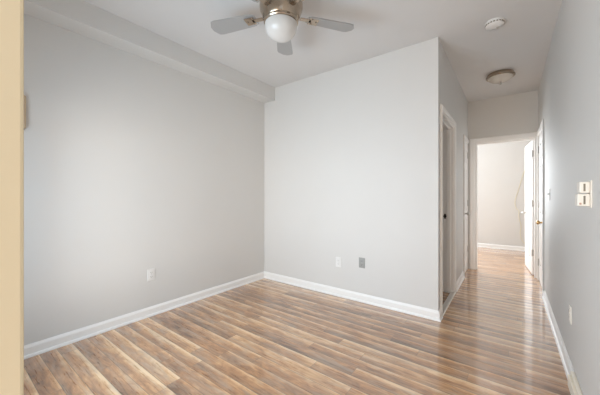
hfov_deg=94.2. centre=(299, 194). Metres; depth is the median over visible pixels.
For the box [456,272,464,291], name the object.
baseboard
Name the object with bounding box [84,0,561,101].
ceiling
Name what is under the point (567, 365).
baseboard
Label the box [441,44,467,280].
wall
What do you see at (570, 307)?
wall outlet
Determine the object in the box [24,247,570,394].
floor
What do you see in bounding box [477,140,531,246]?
wall
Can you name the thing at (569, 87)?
wall
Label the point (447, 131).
trim
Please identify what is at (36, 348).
baseboard
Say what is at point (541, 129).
trim
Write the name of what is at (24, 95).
door chime
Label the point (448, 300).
trim
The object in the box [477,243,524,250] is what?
baseboard
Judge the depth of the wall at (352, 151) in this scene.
3.18 m
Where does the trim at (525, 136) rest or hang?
attached to the wall at (515, 113)
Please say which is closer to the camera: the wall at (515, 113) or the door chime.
the door chime
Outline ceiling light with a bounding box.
[486,69,515,84]
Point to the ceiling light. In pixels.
(501, 76)
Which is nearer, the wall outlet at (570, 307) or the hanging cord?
the wall outlet at (570, 307)
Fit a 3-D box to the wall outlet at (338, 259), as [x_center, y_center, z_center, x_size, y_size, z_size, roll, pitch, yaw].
[0.460,0.805,3.348,0.072,0.116,0.009,0,0,37]
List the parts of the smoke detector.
mounting plate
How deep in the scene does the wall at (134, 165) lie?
2.61 m
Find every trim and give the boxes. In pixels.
[0,0,23,394]
[440,104,455,315]
[443,291,455,315]
[463,134,468,275]
[470,132,536,277]
[537,118,544,295]
[568,371,582,394]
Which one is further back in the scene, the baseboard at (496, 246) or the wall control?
the baseboard at (496, 246)
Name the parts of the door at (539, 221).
panel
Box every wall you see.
[24,14,263,345]
[264,37,440,310]
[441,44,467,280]
[468,90,537,268]
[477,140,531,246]
[538,0,599,394]
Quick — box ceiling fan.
[211,0,353,54]
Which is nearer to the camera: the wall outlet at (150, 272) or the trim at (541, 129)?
the wall outlet at (150, 272)
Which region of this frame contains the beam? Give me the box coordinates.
[24,0,274,102]
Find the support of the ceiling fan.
hanging from the ceiling
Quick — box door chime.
[24,95,25,128]
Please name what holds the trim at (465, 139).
attached to the wall at (453, 98)
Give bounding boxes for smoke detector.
[485,17,504,29]
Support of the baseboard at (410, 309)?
attached to the wall at (352, 151)
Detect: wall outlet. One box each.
[147,268,154,280]
[336,257,340,266]
[359,257,364,267]
[569,304,571,324]
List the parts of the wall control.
plate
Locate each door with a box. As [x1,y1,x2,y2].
[465,143,469,271]
[521,140,533,274]
[536,133,541,286]
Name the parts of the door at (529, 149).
panel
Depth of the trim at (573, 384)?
1.66 m
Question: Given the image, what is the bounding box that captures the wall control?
[575,180,591,207]
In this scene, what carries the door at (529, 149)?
in the wall at (515, 113)
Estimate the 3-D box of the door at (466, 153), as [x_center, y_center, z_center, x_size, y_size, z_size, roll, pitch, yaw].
[2.596,0.193,4.341,0.106,2.015,0.462,0,0,37]
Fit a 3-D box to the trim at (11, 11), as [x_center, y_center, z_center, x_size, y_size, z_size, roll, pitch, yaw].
[-0.441,0.140,0.328,0.100,2.140,0.154,0,0,37]
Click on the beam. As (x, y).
(81, 17)
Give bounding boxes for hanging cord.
[515,170,524,243]
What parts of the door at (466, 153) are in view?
panel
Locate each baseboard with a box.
[24,271,263,358]
[264,271,442,321]
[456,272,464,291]
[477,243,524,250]
[542,290,573,379]
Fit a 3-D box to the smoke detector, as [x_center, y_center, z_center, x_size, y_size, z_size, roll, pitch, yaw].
[1.718,-1.502,2.462,0.148,0.045,0.148,0,0,37]
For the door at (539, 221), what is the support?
in the wall at (569, 87)
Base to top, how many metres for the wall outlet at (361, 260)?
0.116 m

